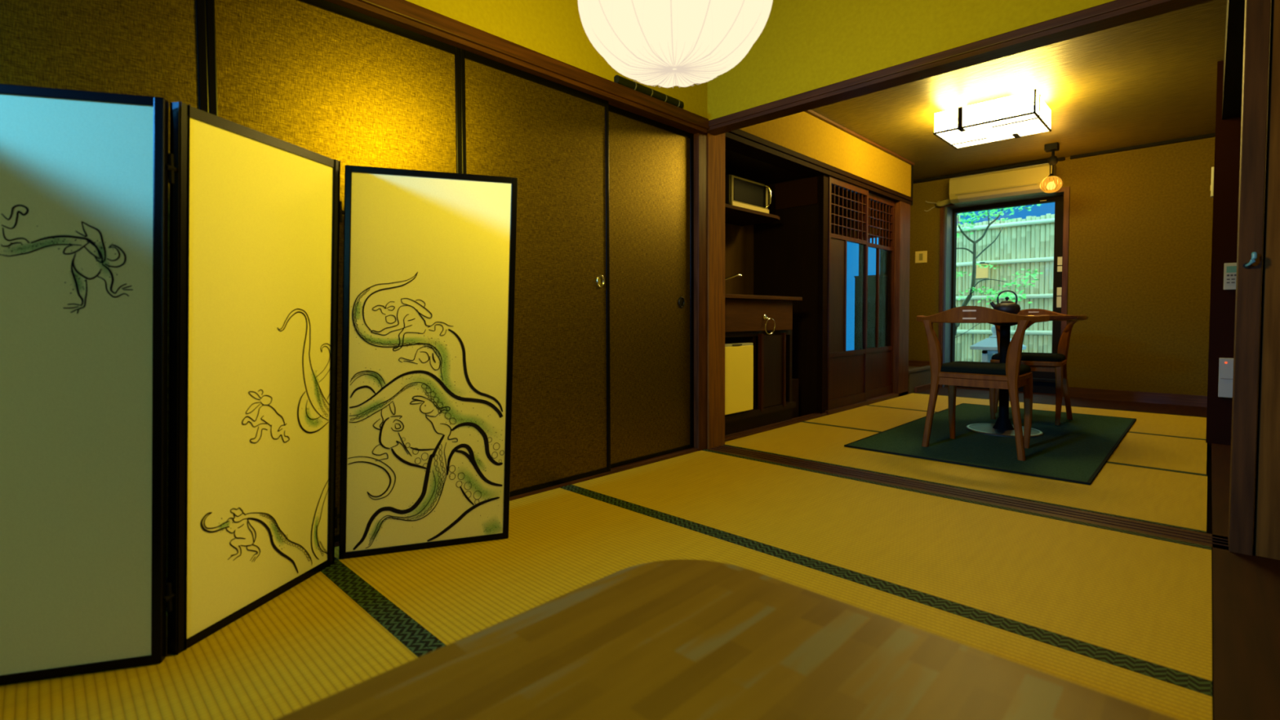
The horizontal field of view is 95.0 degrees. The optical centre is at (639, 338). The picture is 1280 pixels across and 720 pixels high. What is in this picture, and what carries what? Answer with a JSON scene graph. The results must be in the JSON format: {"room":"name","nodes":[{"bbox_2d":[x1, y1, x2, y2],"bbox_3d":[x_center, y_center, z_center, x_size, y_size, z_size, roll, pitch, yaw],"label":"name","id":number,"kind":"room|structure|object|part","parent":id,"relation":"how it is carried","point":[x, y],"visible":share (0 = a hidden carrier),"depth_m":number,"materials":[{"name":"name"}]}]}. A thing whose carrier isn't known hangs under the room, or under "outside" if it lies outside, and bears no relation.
{"room":"traditional dwelling","nodes":[
{"label":"traditional dwelling","id":0,"kind":"room"},
{"bbox_2d":[405,0,707,118],"bbox_3d":[-1.323,-1.509,1.451,0.085,0.835,4.920,2,3,44],"label":"wall","id":1,"kind":"structure","parent":0,"point":[553,28],"depth_m":2.37,"materials":[{"name":"paint"}]},
{"bbox_2d":[0,0,208,582],"bbox_3d":[-1.453,-0.178,1.339,0.026,1.688,0.785,2,3,44],"label":"door","id":2,"kind":"structure","parent":1,"relation":"in","point":[157,48],"depth_m":1.46,"materials":[{"name":"gold metal"}]},
{"bbox_3d":[-1.453,-0.178,1.339,0.026,1.688,0.785,2,3,44],"label":"frame","id":3,"kind":"part","parent":2,"relation":"part of","materials":[{"name":"black paint"}]},
{"bbox_2d":[205,0,462,542],"bbox_3d":[-0.917,-0.199,1.891,0.026,1.688,0.753,2,3,44],"label":"door","id":4,"kind":"structure","parent":1,"relation":"in","point":[351,87],"depth_m":1.84,"materials":[{"name":"beige paper"}]},
{"bbox_2d":[324,0,708,133],"bbox_3d":[-1.280,-1.058,1.483,0.112,0.070,4.600,2,3,44],"label":"trim","id":5,"kind":"structure","parent":1,"relation":"attached to","point":[404,14],"depth_m":2.25,"materials":[{"name":"red wood"}]},
{"bbox_2d":[613,75,684,108],"bbox_3d":[0.050,-1.167,2.795,0.043,0.043,0.450,2,3,44],"label":"tube","id":6,"kind":"object","parent":5,"relation":"on","point":[620,80],"visible":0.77,"depth_m":2.76,"materials":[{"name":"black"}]},
{"bbox_2d":[460,48,610,497],"bbox_3d":[-0.401,-0.220,2.422,0.026,1.688,0.730,2,3,44],"label":"door","id":7,"kind":"structure","parent":1,"relation":"in","point":[553,137],"depth_m":2.45,"materials":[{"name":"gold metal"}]},
{"bbox_3d":[-0.177,-0.257,2.638,0.008,0.060,0.048,2,3,44],"label":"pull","id":8,"kind":"part","parent":7,"relation":"part of","materials":[{"name":"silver metal"}]},
{"bbox_2d":[608,104,693,468],"bbox_3d":[0.052,-0.239,2.928,0.026,1.688,0.658,2,3,44],"label":"door","id":9,"kind":"structure","parent":1,"relation":"in","point":[651,162],"depth_m":2.91,"materials":[{"name":"gold metal"}]},
{"bbox_3d":[0.219,-0.189,3.089,0.008,0.060,0.048,2,3,44],"label":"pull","id":10,"kind":"part","parent":9,"relation":"part of","materials":[{"name":"brown metal"}]},
{"bbox_2d":[724,222,753,294],"bbox_3d":[0.418,-0.406,4.252,0.100,2.050,1.500,2,3,44],"label":"wall","id":11,"kind":"structure","parent":0,"point":[739,240],"depth_m":4.53,"materials":[{"name":"brown wood"}]},
{"bbox_2d":[724,203,779,226],"bbox_3d":[0.529,-0.859,4.007,0.380,0.022,1.130,2,3,44],"label":"wall shelf","id":12,"kind":"object","parent":11,"relation":"attached to","point":[734,215],"visible":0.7,"depth_m":4.14,"materials":[{"name":"brown wood"}]},
{"bbox_2d":[724,173,771,213],"bbox_3d":[0.672,-0.988,4.150,0.341,0.225,0.470,2,3,44],"label":"microwave","id":13,"kind":"object","parent":12,"relation":"on","point":[740,192],"visible":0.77,"depth_m":4.03,"materials":[{"name":"silver"}]},
{"bbox_3d":[0.767,-0.900,4.069,0.014,0.037,0.453,2,3,44],"label":"trim","id":14,"kind":"part","parent":13,"relation":"part of","materials":[{"name":"yellow plastic"}]},
{"bbox_3d":[0.910,-1.009,4.183,0.052,0.169,0.026,0,2,-3],"label":"handle","id":15,"kind":"part","parent":13,"relation":"part of","materials":[{"name":"silver metal"}]},
{"bbox_2d":[724,148,806,185],"bbox_3d":[0.613,-1.204,4.004,0.690,0.060,1.460,2,3,44],"label":"ceiling","id":16,"kind":"structure","parent":0,"point":[736,164],"depth_m":4.14,"materials":[{"name":"brown wood"}]},
{"bbox_2d":[753,176,818,417],"bbox_3d":[1.135,-0.292,4.498,0.590,1.800,0.075,2,3,44],"label":"wall","id":17,"kind":"structure","parent":0,"point":[785,250],"depth_m":4.41,"materials":[{"name":"brown wood"}]},
{"bbox_2d":[724,391,909,441],"bbox_3d":[1.440,0.569,4.441,0.105,0.080,2.940,2,3,44],"label":"trim","id":18,"kind":"structure","parent":17,"relation":"attached to","point":[797,420],"depth_m":4.14,"materials":[{"name":"red wood"}]},
{"bbox_2d":[817,174,828,413],"bbox_3d":[1.339,-0.286,4.300,0.040,1.800,0.075,2,3,44],"label":"trim","id":19,"kind":"structure","parent":17,"relation":"attached to","point":[823,204],"depth_m":4.28,"materials":[{"name":"brown wood"}]},
{"bbox_2d":[739,111,911,196],"bbox_3d":[1.416,-1.408,4.387,0.140,0.315,2.940,2,3,44],"label":"wall","id":20,"kind":"structure","parent":0,"point":[803,133],"depth_m":4.30,"materials":[{"name":"yellow paint"}]},
{"bbox_2d":[724,128,912,205],"bbox_3d":[1.411,-1.218,4.377,0.155,0.067,2.990,2,3,44],"label":"trim","id":21,"kind":"structure","parent":20,"relation":"attached to","point":[740,141],"depth_m":3.92,"materials":[{"name":"brown wood"}]},
{"bbox_2d":[826,176,868,410],"bbox_3d":[1.613,-0.334,4.558,0.028,1.715,0.680,2,3,44],"label":"door","id":22,"kind":"structure","parent":20,"relation":"in","point":[846,371],"depth_m":4.49,"materials":[{"name":"red paint"}]},
{"bbox_3d":[1.614,0.292,4.581,0.010,0.326,0.624,2,3,44],"label":"panel","id":23,"kind":"part","parent":22,"relation":"part of","materials":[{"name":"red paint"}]},
{"bbox_2d":[804,109,914,165],"bbox_3d":[1.454,-1.554,4.303,0.025,0.017,3.020,2,3,44],"label":"trim","id":24,"kind":"structure","parent":20,"relation":"attached to","point":[810,112],"depth_m":4.53,"materials":[{"name":"red wood"}]},
{"bbox_2d":[857,192,894,399],"bbox_3d":[2.037,-0.352,5.042,0.028,1.715,0.685,2,3,44],"label":"door","id":25,"kind":"structure","parent":20,"relation":"in","point":[879,359],"depth_m":5.05,"materials":[{"name":"red paint"}]},
{"bbox_3d":[2.038,0.274,5.064,0.010,0.326,0.629,2,3,44],"label":"panel","id":26,"kind":"part","parent":25,"relation":"part of","materials":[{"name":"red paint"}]},
{"bbox_2d":[831,185,888,275],"bbox_3d":[1.985,-0.533,5.905,1.200,2.175,0.060,2,3,44],"label":"wall","id":27,"kind":"structure","parent":0,"point":[886,252],"depth_m":5.74,"materials":[{"name":"wood"}]},
{"bbox_2d":[845,233,884,351],"bbox_3d":[2.144,-0.388,5.693,0.430,1.200,0.030,2,3,44],"label":"window","id":28,"kind":"structure","parent":27,"relation":"in","point":[852,249],"depth_m":5.75,"materials":[{"name":"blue glass"}]},
{"bbox_3d":[2.144,-0.388,5.693,0.430,1.200,0.030,2,3,44],"label":"frame","id":29,"kind":"part","parent":28,"relation":"part of","materials":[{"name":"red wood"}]},
{"bbox_2d":[887,201,910,395],"bbox_3d":[2.363,-0.325,5.364,0.105,1.795,0.240,2,3,44],"label":"trim","id":30,"kind":"structure","parent":27,"relation":"attached to","point":[902,210],"depth_m":5.29,"materials":[{"name":"red wood"}]},
{"bbox_2d":[911,164,913,205],"bbox_3d":[2.452,-1.416,5.447,0.150,0.380,0.020,2,3,44],"label":"trim","id":31,"kind":"structure","parent":27,"relation":"attached to","point":[912,166],"depth_m":5.39,"materials":[{"name":"black paint"}]},
{"bbox_2d":[853,274,888,350],"bbox_3d":[2.171,-0.003,5.458,0.267,1.147,0.260,2,3,44],"label":"glass panel","id":32,"kind":"object","parent":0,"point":[883,279],"visible":0.34,"depth_m":5.33,"materials":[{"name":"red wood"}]},
{"bbox_2d":[707,0,1114,120],"bbox_3d":[1.403,-1.541,2.176,2.985,0.843,0.100,2,3,44],"label":"wall","id":33,"kind":"structure","parent":0,"point":[802,46],"depth_m":2.58,"materials":[{"name":"paint"}]},
{"bbox_2d":[706,0,1213,135],"bbox_3d":[1.389,-1.095,2.172,2.980,0.049,0.110,2,3,44],"label":"ceiling beam","id":34,"kind":"structure","parent":33,"relation":"attached to","point":[1115,13],"depth_m":2.26,"materials":[{"name":"red wood"}]},
{"bbox_2d":[1222,0,1244,119],"bbox_3d":[2.572,-1.341,2.512,0.088,0.325,1.940,2,3,44],"label":"trim","id":35,"kind":"structure","parent":33,"relation":"attached to","point":[1235,9],"depth_m":2.52,"materials":[{"name":"black paint"}]},
{"bbox_2d":[1227,0,1271,555],"bbox_3d":[1.861,-0.605,1.781,0.050,2.610,0.140,2,3,44],"label":"sliding door","id":36,"kind":"structure","parent":33,"relation":"attached to","point":[1257,12],"depth_m":1.75,"materials":[{"name":"brown wood"}]},
{"bbox_2d":[1242,252,1257,268],"bbox_3d":[1.802,-0.231,1.735,0.017,0.046,0.038,0,2,16],"label":"coat hook","id":37,"kind":"object","parent":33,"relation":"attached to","point":[1254,255],"visible":1,"depth_m":1.72,"materials":[{"name":"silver metal"}]},
{"bbox_2d":[1253,0,1279,559],"bbox_3d":[1.932,-0.603,1.719,0.128,2.610,0.130,2,3,44],"label":"sliding door","id":38,"kind":"structure","parent":33,"relation":"attached to","point":[1266,532],"depth_m":1.73,"materials":[{"name":"brown wood"}]},
{"bbox_2d":[907,365,930,393],"bbox_3d":[2.303,0.419,6.190,1.300,0.250,0.740,2,3,44],"label":"wall","id":39,"kind":"structure","parent":0,"point":[922,377],"depth_m":5.65,"materials":[{"name":"brown paint"}]},
{"bbox_2d":[956,202,1054,225],"bbox_3d":[5.773,-1.361,8.775,12.000,3.700,0.500,2,3,44],"label":"sky","id":40,"kind":"structure","parent":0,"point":[1036,211],"depth_m":8.87,"materials":[{"name":"blue"}]},
{"bbox_2d":[810,0,1271,180],"bbox_3d":[2.437,-1.622,4.111,4.500,0.125,4.120,2,3,44],"label":"ceiling","id":41,"kind":"structure","parent":0,"point":[1153,79],"depth_m":3.74,"materials":[{"name":"wood"}]},
{"bbox_2d":[933,88,1051,149],"bbox_3d":[2.355,-1.462,3.924,0.580,0.179,0.502,2,3,44],"label":"ceiling lamp","id":42,"kind":"object","parent":41,"relation":"attached to","point":[1015,116],"visible":1,"depth_m":3.81,"materials":[{"name":"white paper"}]},
{"bbox_3d":[2.356,-1.448,3.925,0.570,0.129,0.490,2,3,44],"label":"lamp shade","id":43,"kind":"part","parent":42,"relation":"part of","materials":[{"name":"white paper"}]},
{"bbox_3d":[2.356,-1.381,3.927,0.570,0.003,0.490,2,3,44],"label":"panel","id":44,"kind":"part","parent":42,"relation":"part of","materials":[{"name":"white plastic"}]},
{"bbox_2d":[1040,142,1062,192],"bbox_3d":[3.374,-1.392,4.814,0.154,0.391,0.154,2,3,44],"label":"pendant lamp","id":45,"kind":"object","parent":41,"relation":"hanging from","point":[1051,184],"visible":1,"depth_m":4.78,"materials":[{"name":"orange glass"}]},
{"bbox_3d":[3.375,-1.263,4.818,0.153,0.132,0.153,2,3,44],"label":"lamp shade","id":46,"kind":"part","parent":45,"relation":"part of","materials":[{"name":"orange glass"}]},
{"bbox_2d":[908,137,1215,395],"bbox_3d":[3.731,-0.524,5.477,4.500,2.175,0.280,2,3,44],"label":"wall","id":47,"kind":"structure","parent":0,"point":[1140,233],"depth_m":4.91,"materials":[{"name":"paint"}]},
{"bbox_2d":[908,364,930,373],"bbox_3d":[2.740,0.300,5.740,0.070,0.027,0.770,2,3,44],"label":"trim","id":48,"kind":"structure","parent":47,"relation":"attached to","point":[925,367],"depth_m":5.65,"materials":[{"name":"brown wood"}]},
{"bbox_2d":[915,250,927,262],"bbox_3d":[2.904,-0.839,6.063,0.115,0.120,0.014,2,3,44],"label":"light switch","id":49,"kind":"object","parent":47,"relation":"attached to","point":[920,256],"visible":1,"depth_m":6.06,"materials":[{"name":"yellow plastic"}]},
{"bbox_2d":[914,383,930,393],"bbox_3d":[2.821,0.505,5.760,0.025,0.105,0.640,2,3,44],"label":"trim","id":50,"kind":"structure","parent":47,"relation":"attached to","point":[920,388],"depth_m":5.63,"materials":[{"name":"red wood"}]},
{"bbox_2d":[924,163,1056,211],"bbox_3d":[3.248,-1.414,5.561,1.118,0.260,0.223,2,3,44],"label":"air conditioner","id":51,"kind":"object","parent":47,"relation":"attached to","point":[1023,181],"visible":0.95,"depth_m":5.40,"materials":[{"name":"yellow plastic"}]},
{"bbox_2d":[951,163,1048,178],"bbox_3d":[3.345,-1.538,5.443,0.810,0.006,0.150,2,3,44],"label":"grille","id":52,"kind":"object","parent":51,"relation":"attached to","point":[1044,165],"depth_m":5.36,"materials":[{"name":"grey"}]},
{"bbox_2d":[942,195,1063,394],"bbox_3d":[3.523,-0.405,5.698,0.989,1.822,0.260,2,3,44],"label":"door","id":53,"kind":"structure","parent":47,"relation":"in","point":[1043,382],"depth_m":5.68,"materials":[{"name":"black paint"}]},
{"bbox_3d":[3.533,0.439,5.721,0.969,0.135,0.100,2,3,44],"label":"sill","id":54,"kind":"part","parent":53,"relation":"part of","materials":[{"name":"black paint"}]},
{"bbox_2d":[938,186,1070,396],"bbox_3d":[3.513,-0.423,5.679,1.060,1.860,0.300,2,3,44],"label":"trim","id":55,"kind":"structure","parent":47,"relation":"attached to","point":[1065,191],"depth_m":5.44,"materials":[{"name":"red wood"}]},
{"bbox_2d":[908,360,1207,407],"bbox_3d":[3.273,0.375,5.752,3.300,0.262,0.015,2,3,44],"label":"baseboard","id":56,"kind":"structure","parent":47,"relation":"attached to","point":[1083,393],"depth_m":4.91,"materials":[{"name":"red wood"}]},
{"bbox_2d":[912,133,1215,183],"bbox_3d":[3.260,-1.605,5.677,3.300,0.025,0.030,2,3,44],"label":"trim","id":57,"kind":"structure","parent":47,"relation":"attached to","point":[1212,135],"depth_m":5.09,"materials":[{"name":"black paint"}]},
{"bbox_2d":[917,386,1207,417],"bbox_3d":[3.591,0.550,5.166,2.020,0.050,0.860,2,3,44],"label":"floor","id":58,"kind":"structure","parent":0,"point":[1037,397],"depth_m":4.82,"materials":[{"name":"brown wood"}]},
{"bbox_2d":[1206,451,1213,719],"bbox_3d":[0.781,0.736,2.478,4.500,0.110,9.200,2,3,44],"label":"floor","id":59,"kind":"structure","parent":0,"point":[1208,454],"depth_m":2.43,"materials":[{"name":"brown wood"}]},
{"bbox_2d":[0,565,432,719],"bbox_3d":[-0.635,0.720,0.766,1.983,0.051,0.983,2,3,44],"label":"mat","id":60,"kind":"object","parent":59,"relation":"on","point":[322,637],"visible":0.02,"depth_m":1.20,"materials":[{"name":"wicker"}]},
{"bbox_2d":[0,84,517,684],"bbox_3d":[-1.077,0.093,1.318,0.320,1.174,1.800,2,3,41],"label":"folding screen","id":61,"kind":"object","parent":60,"relation":"on","point":[255,216],"visible":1,"depth_m":1.32,"materials":[{"name":"beige paper"}]},
{"bbox_3d":[-1.221,0.099,1.150,0.532,1.168,0.034,-1,2,-16],"label":"screen panel","id":62,"kind":"part","parent":61,"relation":"part of","materials":[{"name":"beige paper"}]},
{"bbox_3d":[-0.939,0.087,1.475,0.071,1.174,0.488,0,2,11],"label":"screen panel","id":63,"kind":"part","parent":61,"relation":"part of","materials":[{"name":"beige paper"}]},
{"bbox_3d":[-0.649,0.073,1.825,0.539,1.168,0.036,-1,2,-19],"label":"screen panel","id":64,"kind":"part","parent":61,"relation":"part of","materials":[{"name":"beige paper"}]},
{"bbox_2d":[274,559,1179,719],"bbox_3d":[0.081,0.544,0.295,1.032,0.329,1.026,2,3,44],"label":"table","id":65,"kind":"object","parent":60,"relation":"on","point":[678,639],"visible":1,"depth_m":0.65,"materials":[{"name":"brown wood"}]},
{"bbox_2d":[334,447,697,546],"bbox_3d":[-1.303,0.688,1.551,0.070,0.066,4.570,2,3,44],"label":"trim","id":66,"kind":"structure","parent":59,"relation":"on","point":[642,463],"depth_m":2.75,"materials":[{"name":"red wood"}]},
{"bbox_2d":[724,293,802,435],"bbox_3d":[0.558,0.148,3.895,0.618,0.843,0.947,2,3,44],"label":"base cabinet","id":67,"kind":"object","parent":59,"relation":"on","point":[766,322],"depth_m":3.78,"materials":[{"name":"brown wood"}]},
{"bbox_2d":[724,274,742,280],"bbox_3d":[0.515,-0.351,3.893,0.372,0.155,0.059,-1,2,-19],"label":"faucet","id":68,"kind":"object","parent":67,"relation":"on","point":[735,275],"visible":0.34,"depth_m":3.92,"materials":[{"name":"silver metal"}]},
{"bbox_2d":[724,342,753,414],"bbox_3d":[0.379,0.259,3.681,0.548,0.462,0.370,2,3,44],"label":"mini fridge","id":69,"kind":"object","parent":67,"relation":"in","point":[739,357],"visible":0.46,"depth_m":3.51,"materials":[{"name":"yellow plastic"}]},
{"bbox_3d":[0.555,0.040,3.501,0.038,0.013,0.370,2,3,44],"label":"trim","id":70,"kind":"part","parent":69,"relation":"part of","materials":[{"name":"grey plastic"}]},
{"bbox_2d":[724,293,802,301],"bbox_3d":[0.556,-0.262,3.881,0.618,0.023,0.947,2,3,44],"label":"countertop","id":71,"kind":"structure","parent":67,"relation":"on","point":[726,295],"depth_m":3.65,"materials":[{"name":"brown wood"}]},
{"bbox_3d":[0.824,-0.089,3.747,0.031,0.131,0.119,2,3,44],"label":"ring pull","id":72,"kind":"part","parent":67,"relation":"part of","materials":[{"name":"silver metal"}]},
{"bbox_3d":[0.861,0.212,3.845,0.020,0.460,0.250,2,3,44],"label":"door","id":73,"kind":"part","parent":67,"relation":"part of","materials":[{"name":"brown wood"}]},
{"bbox_2d":[330,485,1212,719],"bbox_3d":[0.050,0.693,1.471,1.983,0.051,0.982,2,3,44],"label":"mat","id":74,"kind":"object","parent":59,"relation":"on","point":[562,540],"visible":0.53,"depth_m":1.61,"materials":[{"name":"wicker"}]},
{"bbox_2d":[565,448,1212,688],"bbox_3d":[0.729,0.666,2.170,1.983,0.051,0.966,2,3,44],"label":"mat","id":75,"kind":"object","parent":59,"relation":"on","point":[1144,600],"visible":0.71,"depth_m":1.80,"materials":[{"name":"wicker"}]},
{"bbox_2d":[724,422,1207,533],"bbox_3d":[1.496,0.634,2.991,2.004,0.051,0.973,2,3,44],"label":"mat","id":76,"kind":"object","parent":59,"relation":"on","point":[1169,498],"visible":0.55,"depth_m":2.59,"materials":[{"name":"wicker"}]},
{"bbox_2d":[706,444,1228,563],"bbox_3d":[1.124,0.650,2.567,2.046,0.053,0.150,2,3,44],"label":"trim","id":77,"kind":"structure","parent":59,"relation":"on","point":[1161,531],"depth_m":2.29,"materials":[{"name":"red wood"}]},
{"bbox_2d":[802,404,1207,475],"bbox_3d":[2.199,0.606,3.717,2.000,0.051,1.046,2,3,44],"label":"mat","id":78,"kind":"object","parent":59,"relation":"on","point":[1186,455],"visible":0.45,"depth_m":3.32,"materials":[{"name":"wicker"}]},
{"bbox_2d":[844,403,1136,484],"bbox_3d":[2.282,0.578,3.657,1.090,0.008,2.180,2,3,44],"label":"rug","id":79,"kind":"object","parent":78,"relation":"on","point":[1076,450],"visible":0.97,"depth_m":3.29,"materials":[{"name":"green carpet"}]},
{"bbox_2d":[916,306,1049,461],"bbox_3d":[1.829,0.211,3.154,0.626,0.764,0.438,2,3,44],"label":"dining chair","id":80,"kind":"object","parent":79,"relation":"on","point":[1011,375],"visible":1,"depth_m":3.04,"materials":[{"name":"orange wood"}]},
{"bbox_3d":[1.584,0.247,3.191,0.100,0.690,0.057,2,3,44],"label":"leg","id":81,"kind":"part","parent":80,"relation":"part of","materials":[{"name":"orange wood"}]},
{"bbox_3d":[1.816,0.385,3.406,0.050,0.398,0.050,2,3,44],"label":"leg","id":82,"kind":"part","parent":80,"relation":"part of","materials":[{"name":"orange wood"}]},
{"bbox_3d":[1.742,-0.123,3.054,0.626,0.088,0.188,2,3,44],"label":"backrest","id":83,"kind":"part","parent":80,"relation":"part of","materials":[{"name":"orange wood"}]},
{"bbox_3d":[1.850,0.212,3.176,0.410,0.069,0.377,2,3,44],"label":"seat frame","id":84,"kind":"part","parent":80,"relation":"part of","materials":[{"name":"orange wood"}]},
{"bbox_3d":[1.850,0.158,3.174,0.398,0.040,0.366,2,3,44],"label":"seat","id":85,"kind":"part","parent":80,"relation":"part of","materials":[{"name":"green fabric"}]},
{"bbox_3d":[1.871,0.256,2.912,0.100,0.690,0.057,2,3,44],"label":"leg","id":86,"kind":"part","parent":80,"relation":"part of","materials":[{"name":"orange wood"}]},
{"bbox_3d":[2.076,0.393,3.154,0.050,0.398,0.050,2,3,44],"label":"leg","id":87,"kind":"part","parent":80,"relation":"part of","materials":[{"name":"orange wood"}]},
{"bbox_2d":[965,315,1088,437],"bbox_3d":[2.251,0.217,3.624,0.814,0.714,0.814,2,3,44],"label":"dining table","id":88,"kind":"object","parent":79,"relation":"on","point":[1002,427],"visible":0.69,"depth_m":3.60,"materials":[{"name":"red wood"}]},
{"bbox_2d":[990,290,1020,314],"bbox_3d":[2.222,-0.214,3.552,0.140,0.153,0.140,-1,2,-10],"label":"kettle","id":89,"kind":"object","parent":88,"relation":"on","point":[1007,306],"visible":0.87,"depth_m":3.51,"materials":[{"name":"black metal"}]},
{"bbox_3d":[2.172,-0.199,3.594,0.051,0.053,0.035,2,3,44],"label":"spout","id":90,"kind":"part","parent":89,"relation":"part of","materials":[{"name":"black metal"}]},
{"bbox_3d":[2.221,-0.249,3.551,0.109,0.083,0.009,2,3,44],"label":"handle","id":91,"kind":"part","parent":89,"relation":"part of","materials":[{"name":"black metal"}]},
{"bbox_2d":[989,308,1081,425],"bbox_3d":[2.693,0.176,4.064,0.626,0.764,0.438,1,3,40],"label":"dining chair","id":92,"kind":"object","parent":79,"relation":"on","point":[1056,363],"visible":0.55,"depth_m":4.02,"materials":[{"name":"orange wood"}]},
{"bbox_3d":[2.448,0.360,4.060,0.050,0.398,0.050,1,3,40],"label":"leg","id":93,"kind":"part","parent":92,"relation":"part of","materials":[{"name":"orange wood"}]},
{"bbox_3d":[2.634,0.204,4.305,0.100,0.690,0.057,1,3,40],"label":"leg","id":94,"kind":"part","parent":92,"relation":"part of","materials":[{"name":"orange wood"}]},
{"bbox_3d":[2.673,0.179,4.041,0.410,0.069,0.377,1,3,40],"label":"seat frame","id":95,"kind":"part","parent":92,"relation":"part of","materials":[{"name":"orange wood"}]},
{"bbox_3d":[2.673,0.124,4.039,0.398,0.040,0.366,1,3,40],"label":"seat","id":96,"kind":"part","parent":92,"relation":"part of","materials":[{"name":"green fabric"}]},
{"bbox_3d":[2.771,-0.166,4.146,0.626,0.088,0.188,1,3,40],"label":"backrest","id":97,"kind":"part","parent":92,"relation":"part of","materials":[{"name":"orange wood"}]},
{"bbox_3d":[2.724,0.367,3.826,0.050,0.398,0.050,1,3,40],"label":"leg","id":98,"kind":"part","parent":92,"relation":"part of","materials":[{"name":"orange wood"}]},
{"bbox_3d":[2.940,0.212,4.047,0.100,0.690,0.057,1,3,40],"label":"leg","id":99,"kind":"part","parent":92,"relation":"part of","materials":[{"name":"orange wood"}]},
{"bbox_2d":[869,392,1206,439],"bbox_3d":[2.929,0.577,4.471,1.996,0.051,1.050,2,3,44],"label":"mat","id":100,"kind":"object","parent":59,"relation":"on","point":[1150,423],"visible":0.38,"depth_m":4.29,"materials":[{"name":"wicker"}]},
{"bbox_2d":[1211,443,1279,719],"bbox_3d":[1.222,0.720,0.584,0.930,0.050,6.700,2,3,44],"label":"floor","id":101,"kind":"structure","parent":0,"point":[1246,588],"depth_m":1.38,"materials":[{"name":"brown wood"}]},
{"bbox_3d":[-0.323,-1.921,0.469,3.400,0.150,4.930,2,3,44],"label":"ceiling","id":102,"kind":"structure","parent":0,"visible":0},
{"bbox_2d":[577,0,773,88],"bbox_3d":[0.086,-1.283,1.485,0.491,1.198,0.500,2,3,44],"label":"paper lantern","id":103,"kind":"object","parent":102,"relation":"hanging from","point":[664,43],"visible":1,"depth_m":1.40,"materials":[{"name":"white paper"}]},
{"bbox_3d":[3.879,-0.470,3.926,0.083,2.175,1.740,2,3,44],"label":"wall","id":104,"kind":"structure","parent":0,"visible":0},
{"bbox_2d":[1209,166,1213,197],"bbox_3d":[3.473,-0.946,3.563,0.015,0.175,0.060,2,3,44],"label":"door chime","id":105,"kind":"object","parent":104,"relation":"attached to","point":[1211,188],"visible":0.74,"depth_m":3.54,"materials":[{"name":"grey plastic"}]},
{"bbox_2d":[1217,357,1233,397],"bbox_3d":[3.248,0.218,3.238,0.078,0.216,0.044,2,3,44],"label":"light switch","id":106,"kind":"object","parent":104,"relation":"attached to","point":[1225,365],"visible":0.62,"depth_m":3.23,"materials":[{"name":"grey plastic"}]},
{"bbox_2d":[1223,262,1236,289],"bbox_3d":[3.252,-0.341,3.226,0.060,0.146,0.025,2,3,44],"label":"remote control","id":107,"kind":"object","parent":104,"relation":"attached to","point":[1229,268],"visible":0.77,"depth_m":3.22,"materials":[{"name":"grey plastic"}]},
{"bbox_2d":[1205,60,1269,452],"bbox_3d":[3.564,-0.436,2.978,0.953,2.175,0.060,2,3,44],"label":"trim","id":108,"kind":"structure","parent":104,"relation":"attached to","point":[1228,131],"depth_m":3.26,"materials":[{"name":"brown wood"}]},
{"bbox_3d":[-1.431,-0.607,1.619,0.265,2.650,4.960,2,3,44],"label":"wall","id":109,"kind":"structure","parent":0,"visible":0},
{"bbox_2d":[693,133,707,451],"bbox_3d":[0.314,-0.224,3.186,0.073,1.762,0.078,2,3,44],"label":"trim","id":110,"kind":"structure","parent":109,"relation":"attached to","point":[700,140],"depth_m":3.15,"materials":[{"name":"red wood"}]},
{"bbox_2d":[707,133,724,448],"bbox_3d":[0.381,-0.252,3.281,0.125,1.810,0.152,2,3,44],"label":"trim","id":111,"kind":"structure","parent":109,"relation":"attached to","point":[716,144],"depth_m":3.23,"materials":[{"name":"brown wood"}]},
{"label":"outside","id":112,"kind":"structure","parent":0,"visible":0},
{"bbox_3d":[5.093,0.551,7.417,9.000,0.180,4.300,2,3,44],"label":"ground","id":113,"kind":"structure","parent":112,"visible":0},
{"bbox_2d":[969,324,1026,362],"bbox_3d":[4.063,0.156,6.660,0.460,0.670,0.460,2,3,44],"label":"stone lantern","id":114,"kind":"object","parent":113,"relation":"on","point":[988,346],"visible":0.38,"depth_m":6.61,"materials":[{"name":"stone"}]},
{"bbox_2d":[955,204,1043,337],"bbox_3d":[3.890,-0.543,6.550,1.237,2.083,0.655,2,3,44],"label":"maple tree","id":115,"kind":"object","parent":113,"relation":"on","point":[972,288],"visible":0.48,"depth_m":6.61,"materials":[{"name":"green plant"}]},
{"bbox_2d":[955,213,1054,361],"bbox_3d":[4.569,-0.508,7.421,4.651,2.100,0.186,2,3,44],"label":"bamboo fence","id":116,"kind":"object","parent":113,"relation":"on","point":[1021,243],"visible":0.11,"depth_m":7.30,"materials":[{"name":"brown wood"}]},
{"bbox_2d":[975,262,989,279],"bbox_3d":[4.329,-0.858,7.440,0.150,0.220,0.106,2,3,44],"label":"garden lamp","id":117,"kind":"object","parent":116,"relation":"attached to","point":[981,273],"visible":0.78,"depth_m":7.40,"materials":[{"name":"beige paper"}]},
{"bbox_3d":[4.525,-0.079,7.387,4.600,0.050,0.052,2,3,44],"label":"rail","id":118,"kind":"part","parent":116,"relation":"part of","materials":[{"name":"brown wood"}]},
{"bbox_3d":[4.524,-0.518,7.371,4.600,0.050,0.052,2,3,44],"label":"rail","id":119,"kind":"part","parent":116,"relation":"part of","materials":[{"name":"brown wood"}]},
{"bbox_3d":[4.522,-0.956,7.356,4.600,0.050,0.052,2,3,44],"label":"rail","id":120,"kind":"part","parent":116,"relation":"part of","materials":[{"name":"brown wood"}]},
{"bbox_3d":[4.520,-1.411,7.340,4.600,0.050,0.052,2,3,44],"label":"rail","id":121,"kind":"part","parent":116,"relation":"part of","materials":[{"name":"brown wood"}]}
]}

